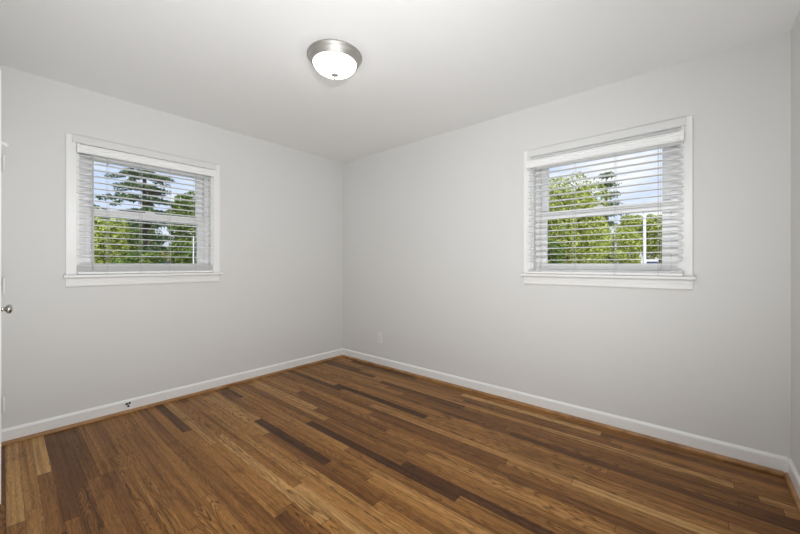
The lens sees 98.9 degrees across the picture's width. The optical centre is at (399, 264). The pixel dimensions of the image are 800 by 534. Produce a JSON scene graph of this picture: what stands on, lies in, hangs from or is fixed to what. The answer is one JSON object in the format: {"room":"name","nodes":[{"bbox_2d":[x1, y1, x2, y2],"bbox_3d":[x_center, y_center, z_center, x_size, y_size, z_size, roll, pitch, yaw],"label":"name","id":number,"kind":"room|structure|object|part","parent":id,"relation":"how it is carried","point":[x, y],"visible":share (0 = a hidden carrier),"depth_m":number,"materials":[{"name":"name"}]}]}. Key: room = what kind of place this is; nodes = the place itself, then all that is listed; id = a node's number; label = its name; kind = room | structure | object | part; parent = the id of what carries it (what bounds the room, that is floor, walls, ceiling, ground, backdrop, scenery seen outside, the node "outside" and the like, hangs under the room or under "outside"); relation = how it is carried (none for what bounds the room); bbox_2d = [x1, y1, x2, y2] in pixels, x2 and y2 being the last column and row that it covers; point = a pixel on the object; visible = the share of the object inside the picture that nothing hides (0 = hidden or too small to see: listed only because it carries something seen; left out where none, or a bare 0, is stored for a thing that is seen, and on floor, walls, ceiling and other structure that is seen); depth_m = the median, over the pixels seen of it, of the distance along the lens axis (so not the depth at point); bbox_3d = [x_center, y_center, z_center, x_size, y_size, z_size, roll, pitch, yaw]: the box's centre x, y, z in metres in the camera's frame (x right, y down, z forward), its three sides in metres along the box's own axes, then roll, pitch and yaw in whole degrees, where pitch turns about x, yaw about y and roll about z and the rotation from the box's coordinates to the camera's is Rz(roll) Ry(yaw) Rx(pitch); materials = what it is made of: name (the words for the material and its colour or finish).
{"room":"empty bedroom","nodes":[
{"label":"empty bedroom","id":0,"kind":"room"},
{"bbox_2d":[0,65,342,428],"bbox_3d":[-1.704,-0.060,3.311,0.150,2.440,3.130,0,0,41],"label":"wall","id":1,"kind":"structure","parent":0,"point":[277,298],"depth_m":2.83,"materials":[{"name":"paint"}]},
{"bbox_2d":[124,400,131,408],"bbox_3d":[-2.127,1.097,2.677,0.008,0.050,0.048,0,0,41],"label":"jack","id":2,"kind":"object","parent":1,"relation":"attached to","point":[127,404],"visible":1,"depth_m":2.68,"materials":[{"name":"paint"}]},
{"bbox_2d":[63,133,222,286],"bbox_3d":[-2.067,-0.382,2.844,0.208,1.088,1.061,0,0,41],"label":"window","id":3,"kind":"structure","parent":1,"relation":"in","point":[72,279],"depth_m":2.69,"materials":[{"name":"paint"}]},
{"bbox_3d":[-2.343,-0.425,2.437,0.020,1.001,0.057,0,0,41],"label":"casing","id":4,"kind":"part","parent":3,"relation":"part of","materials":[{"name":"paint"}]},
{"bbox_3d":[-2.106,-0.397,2.878,0.085,0.919,0.889,0,0,41],"label":"frame","id":5,"kind":"part","parent":3,"relation":"part of","materials":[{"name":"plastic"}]},
{"bbox_3d":[-2.120,-0.593,2.890,0.036,0.457,0.817,0,0,41],"label":"sash","id":6,"kind":"part","parent":3,"relation":"part of","materials":[{"name":"plastic"}]},
{"bbox_3d":[-2.090,-0.191,2.864,0.034,0.470,0.817,0,0,41],"label":"sash","id":7,"kind":"part","parent":3,"relation":"part of","materials":[{"name":"plastic"}]},
{"bbox_3d":[-2.022,-0.897,2.806,0.026,0.054,0.969,0,0,41],"label":"head casing","id":8,"kind":"part","parent":3,"relation":"part of","materials":[{"name":"paint"}]},
{"bbox_2d":[77,143,214,274],"bbox_3d":[-2.024,-0.396,2.808,0.076,0.938,0.923,0,0,41],"label":"blind","id":9,"kind":"object","parent":3,"relation":"attached to","point":[81,148],"visible":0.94,"depth_m":2.73,"materials":[{"name":"plastic"}]},
{"bbox_3d":[-2.032,0.064,2.814,0.050,0.018,0.915,0,0,41],"label":"rail","id":10,"kind":"part","parent":9,"relation":"part of","materials":[{"name":"white plastic"}]},
{"bbox_3d":[-1.826,-0.378,3.053,0.055,0.884,0.014,0,0,41],"label":"ladder cord","id":11,"kind":"part","parent":9,"relation":"part of","materials":[{"name":"white fabric"}]},
{"bbox_3d":[-1.705,-0.425,3.179,0.020,1.001,0.058,0,0,41],"label":"casing","id":12,"kind":"part","parent":3,"relation":"part of","materials":[{"name":"paint"}]},
{"bbox_2d":[1,348,342,441],"bbox_3d":[-1.638,1.104,3.262,0.013,0.088,2.818,0,0,41],"label":"baseboard","id":13,"kind":"structure","parent":1,"relation":"attached to","point":[14,432],"depth_m":2.77,"materials":[{"name":"paint"}]},
{"bbox_2d":[1,355,342,445],"bbox_3d":[-1.631,1.149,3.257,0.030,0.022,2.818,0,0,41],"label":"trim","id":14,"kind":"structure","parent":1,"relation":"attached to","point":[35,435],"depth_m":2.75,"materials":[{"name":"brown wood"}]},
{"bbox_2d":[0,357,799,533],"bbox_3d":[-0.382,1.235,1.205,4.900,0.150,4.600,0,0,41],"label":"floor","id":15,"kind":"structure","parent":0,"point":[342,445],"depth_m":1.91,"materials":[{"name":"brown wood"}]},
{"bbox_2d":[0,0,799,162],"bbox_3d":[-0.284,-1.370,1.319,5.500,0.180,4.900,0,0,41],"label":"ceiling","id":16,"kind":"structure","parent":0,"point":[428,68],"depth_m":2.05,"materials":[{"name":"paint"}]},
{"bbox_2d":[307,39,361,78],"bbox_3d":[-0.400,-1.209,2.104,0.335,0.142,0.335,0,0,41],"label":"ceiling light","id":17,"kind":"object","parent":16,"relation":"attached to","point":[332,58],"visible":1,"depth_m":2.02,"materials":[{"name":"white glass"}]},
{"bbox_3d":[-0.400,-1.200,2.104,0.263,0.065,0.263,0,0,41],"label":"lamp shade","id":18,"kind":"part","parent":17,"relation":"part of","materials":[{"name":"white glass"}]},
{"bbox_2d":[343,31,790,458],"bbox_3d":[0.813,-0.060,3.111,3.926,2.440,0.150,0,0,41],"label":"wall","id":19,"kind":"structure","parent":0,"point":[433,227],"depth_m":2.46,"materials":[{"name":"paint"}]},
{"bbox_2d":[378,333,382,343],"bbox_3d":[-0.227,0.842,3.901,0.070,0.115,0.009,0,0,41],"label":"wall outlet","id":20,"kind":"object","parent":19,"relation":"attached to","point":[380,335],"visible":1,"depth_m":3.89,"materials":[{"name":"plastic"}]},
{"bbox_2d":[343,355,783,476],"bbox_3d":[0.698,1.149,3.092,3.716,0.022,0.030,0,0,41],"label":"trim","id":21,"kind":"structure","parent":19,"relation":"attached to","point":[688,448],"depth_m":2.43,"materials":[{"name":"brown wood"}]},
{"bbox_2d":[343,348,787,472],"bbox_3d":[0.703,1.104,3.098,3.750,0.088,0.013,0,0,41],"label":"baseboard","id":22,"kind":"structure","parent":19,"relation":"attached to","point":[762,458],"depth_m":2.43,"materials":[{"name":"paint"}]},
{"bbox_2d":[520,115,695,289],"bbox_3d":[1.459,-0.382,2.517,1.084,1.088,0.208,0,0,41],"label":"window","id":23,"kind":"structure","parent":19,"relation":"in","point":[685,282],"depth_m":2.36,"materials":[{"name":"paint"}]},
{"bbox_3d":[1.043,-0.425,2.801,0.057,1.001,0.020,0,0,41],"label":"casing","id":24,"kind":"part","parent":23,"relation":"part of","materials":[{"name":"paint"}]},
{"bbox_2d":[526,130,683,275],"bbox_3d":[1.394,-0.377,2.442,0.976,0.900,0.076,0,0,41],"label":"blind","id":25,"kind":"object","parent":23,"relation":"attached to","point":[677,136],"visible":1,"depth_m":2.37,"materials":[{"name":"plastic"}]},
{"bbox_3d":[1.112,-0.359,2.698,0.014,0.846,0.055,0,0,41],"label":"ladder cord","id":26,"kind":"part","parent":25,"relation":"part of","materials":[{"name":"white fabric"}]},
{"bbox_3d":[1.401,0.064,2.450,0.968,0.018,0.050,0,0,41],"label":"rail","id":27,"kind":"part","parent":25,"relation":"part of","materials":[{"name":"white plastic"}]},
{"bbox_3d":[1.495,-0.359,2.369,0.014,0.846,0.055,0,0,41],"label":"ladder cord","id":28,"kind":"part","parent":25,"relation":"part of","materials":[{"name":"white fabric"}]},
{"bbox_3d":[1.677,-0.359,2.213,0.014,0.846,0.055,0,0,41],"label":"ladder cord","id":29,"kind":"part","parent":25,"relation":"part of","materials":[{"name":"white fabric"}]},
{"bbox_3d":[1.505,-0.593,2.571,0.840,0.457,0.036,0,0,41],"label":"sash","id":30,"kind":"part","parent":23,"relation":"part of","materials":[{"name":"plastic"}]},
{"bbox_3d":[1.479,-0.191,2.541,0.840,0.470,0.034,0,0,41],"label":"sash","id":31,"kind":"part","parent":23,"relation":"part of","materials":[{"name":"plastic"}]},
{"bbox_3d":[1.421,-0.897,2.473,0.992,0.054,0.026,0,0,41],"label":"head casing","id":32,"kind":"part","parent":23,"relation":"part of","materials":[{"name":"paint"}]},
{"bbox_3d":[1.493,-0.397,2.556,0.912,0.919,0.085,0,0,41],"label":"frame","id":33,"kind":"part","parent":23,"relation":"part of","materials":[{"name":"plastic"}]},
{"bbox_3d":[1.802,-0.425,2.148,0.058,1.001,0.020,0,0,41],"label":"casing","id":34,"kind":"part","parent":23,"relation":"part of","materials":[{"name":"paint"}]},
{"bbox_2d":[791,10,799,474],"bbox_3d":[1.273,-0.060,0.750,0.150,2.440,2.830,0,0,41],"label":"wall","id":35,"kind":"structure","parent":0,"point":[795,31],"depth_m":1.79,"materials":[{"name":"paint"}]},
{"bbox_2d":[784,472,799,513],"bbox_3d":[1.205,1.149,0.809,0.030,0.022,2.830,0,0,41],"label":"trim","id":36,"kind":"structure","parent":35,"relation":"attached to","point":[791,487],"depth_m":1.73,"materials":[{"name":"brown wood"}]},
{"bbox_2d":[788,458,799,497],"bbox_3d":[1.211,1.104,0.804,0.013,0.088,2.830,0,0,41],"label":"baseboard","id":37,"kind":"structure","parent":35,"relation":"attached to","point":[793,473],"depth_m":1.76,"materials":[{"name":"paint"}]},
{"bbox_3d":[-1.120,-0.060,0.864,3.926,2.440,0.120,0,0,41],"label":"wall","id":38,"kind":"structure","parent":0,"visible":0},
{"bbox_2d":[0,70,12,503],"bbox_3d":[-2.246,0.109,1.923,0.833,2.102,0.086,0,0,41],"label":"door","id":39,"kind":"structure","parent":38,"relation":"in","point":[8,308],"depth_m":1.65,"materials":[{"name":"paint"}]},
{"bbox_3d":[-2.248,0.109,1.921,0.833,2.102,0.012,0,0,41],"label":"casing","id":40,"kind":"part","parent":39,"relation":"part of","materials":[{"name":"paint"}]},
{"bbox_3d":[-2.021,0.230,1.753,0.056,0.056,0.050,0,0,41],"label":"knob","id":41,"kind":"part","parent":39,"relation":"part of","materials":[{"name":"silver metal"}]},
{"label":"outside","id":42,"kind":"structure","parent":0,"visible":0},
{"bbox_3d":[4.208,2.010,33.069,150.000,0.200,130.000,0,0,41],"label":"ground","id":43,"kind":"structure","parent":42,"visible":0},
{"bbox_2d":[94,204,109,257],"bbox_3d":[-27.034,-1.783,30.002,3.227,7.393,3.370,0,0,-33],"label":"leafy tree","id":44,"kind":"object","parent":43,"relation":"on","point":[94,204],"visible":0.03,"depth_m":29.91,"materials":[{"name":"green plant"}]},
{"bbox_2d":[94,217,131,262],"bbox_3d":[-11.761,-0.012,13.412,2.009,3.850,1.982,0,0,41],"label":"shrub","id":45,"kind":"object","parent":43,"relation":"on","point":[101,254],"visible":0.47,"depth_m":13.35,"materials":[{"name":"green plant"}]},
{"bbox_2d":[116,224,145,259],"bbox_3d":[-12.801,-0.013,16.008,1.632,3.850,1.508,0,0,41],"label":"shrub","id":46,"kind":"object","parent":43,"relation":"on","point":[134,243],"visible":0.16,"depth_m":15.93,"materials":[{"name":"green plant"}]},
{"bbox_2d":[106,218,162,252],"bbox_3d":[-22.565,-1.064,29.055,4.640,5.962,4.678,0,0,41],"label":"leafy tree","id":47,"kind":"object","parent":43,"relation":"on","point":[150,241],"visible":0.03,"depth_m":29.27,"materials":[{"name":"green plant"}]},
{"bbox_2d":[111,249,167,263],"bbox_3d":[-9.985,0.660,13.185,1.578,2.506,1.833,0,0,41],"label":"shrub","id":48,"kind":"object","parent":43,"relation":"on","point":[152,260],"visible":0.42,"depth_m":12.87,"materials":[{"name":"green plant"}]},
{"bbox_2d":[95,164,188,258],"bbox_3d":[-15.968,-3.305,21.068,4.560,10.437,4.617,0,0,3],"label":"evergreen tree","id":49,"kind":"object","parent":43,"relation":"on","point":[146,203],"visible":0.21,"depth_m":20.62,"materials":[{"name":"green plant"}]},
{"bbox_2d":[160,234,188,260],"bbox_3d":[-27.317,-0.815,41.000,5.300,5.450,6.700,0,0,-34],"label":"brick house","id":50,"kind":"structure","parent":43,"relation":"on","point":[165,244],"depth_m":38.53,"materials":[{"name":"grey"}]},
{"bbox_2d":[162,237,196,263],"bbox_3d":[-9.366,0.351,15.052,1.490,3.122,1.531,0,0,2],"label":"shrub","id":51,"kind":"object","parent":43,"relation":"on","point":[181,257],"visible":0.57,"depth_m":14.59,"materials":[{"name":"green plant"}]},
{"bbox_2d":[165,191,196,240],"bbox_3d":[-11.334,-1.097,18.945,2.778,6.020,3.126,0,0,41],"label":"leafy tree","id":52,"kind":"object","parent":43,"relation":"on","point":[170,227],"visible":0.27,"depth_m":18.15,"materials":[{"name":"green plant"}]},
{"bbox_2d":[548,239,564,262],"bbox_3d":[4.770,0.516,11.011,0.986,2.790,1.049,0,0,0],"label":"shrub","id":53,"kind":"object","parent":43,"relation":"on","point":[558,258],"visible":0.24,"depth_m":10.71,"materials":[{"name":"green plant"}]},
{"bbox_2d":[548,173,612,262],"bbox_3d":[6.170,-0.659,12.429,2.761,5.146,2.910,0,0,41],"label":"leafy tree","id":54,"kind":"object","parent":43,"relation":"on","point":[569,258],"visible":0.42,"depth_m":11.73,"materials":[{"name":"green plant"}]},
{"bbox_2d":[593,171,628,260],"bbox_3d":[14.426,-2.255,23.991,2.388,8.338,2.571,0,0,0],"label":"sparse tree","id":55,"kind":"object","parent":43,"relation":"on","point":[610,223],"visible":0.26,"depth_m":23.71,"materials":[{"name":"green plant"}]},
{"bbox_2d":[591,225,642,262],"bbox_3d":[10.133,0.053,16.181,2.448,3.722,2.598,0,0,41],"label":"shrub","id":56,"kind":"object","parent":43,"relation":"on","point":[619,250],"visible":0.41,"depth_m":15.45,"materials":[{"name":"green plant"}]},
{"bbox_2d":[616,214,651,261],"bbox_3d":[13.653,-0.525,19.968,1.947,4.874,1.911,0,0,41],"label":"leafy tree","id":57,"kind":"object","parent":43,"relation":"on","point":[623,222],"visible":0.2,"depth_m":19.68,"materials":[{"name":"green plant"}]},
{"bbox_2d":[643,212,646,262],"bbox_3d":[8.217,0.025,11.500,0.120,3.769,0.117,0,0,41],"label":"post","id":58,"kind":"object","parent":43,"relation":"on","point":[644,214],"visible":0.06,"depth_m":11.46,"materials":[{"name":"paint"}]},
{"bbox_2d":[637,214,661,262],"bbox_3d":[12.159,-0.232,15.989,1.788,4.288,1.827,0,0,-9],"label":"leafy tree","id":59,"kind":"object","parent":43,"relation":"on","point":[651,220],"visible":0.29,"depth_m":15.89,"materials":[{"name":"green plant"}]},
{"bbox_2d":[641,253,657,262],"bbox_3d":[21.461,-0.165,27.000,4.100,4.150,6.700,0,0,41],"label":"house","id":60,"kind":"structure","parent":43,"relation":"on","point":[647,261],"depth_m":25.43,"materials":[{"name":"white"}]}
]}

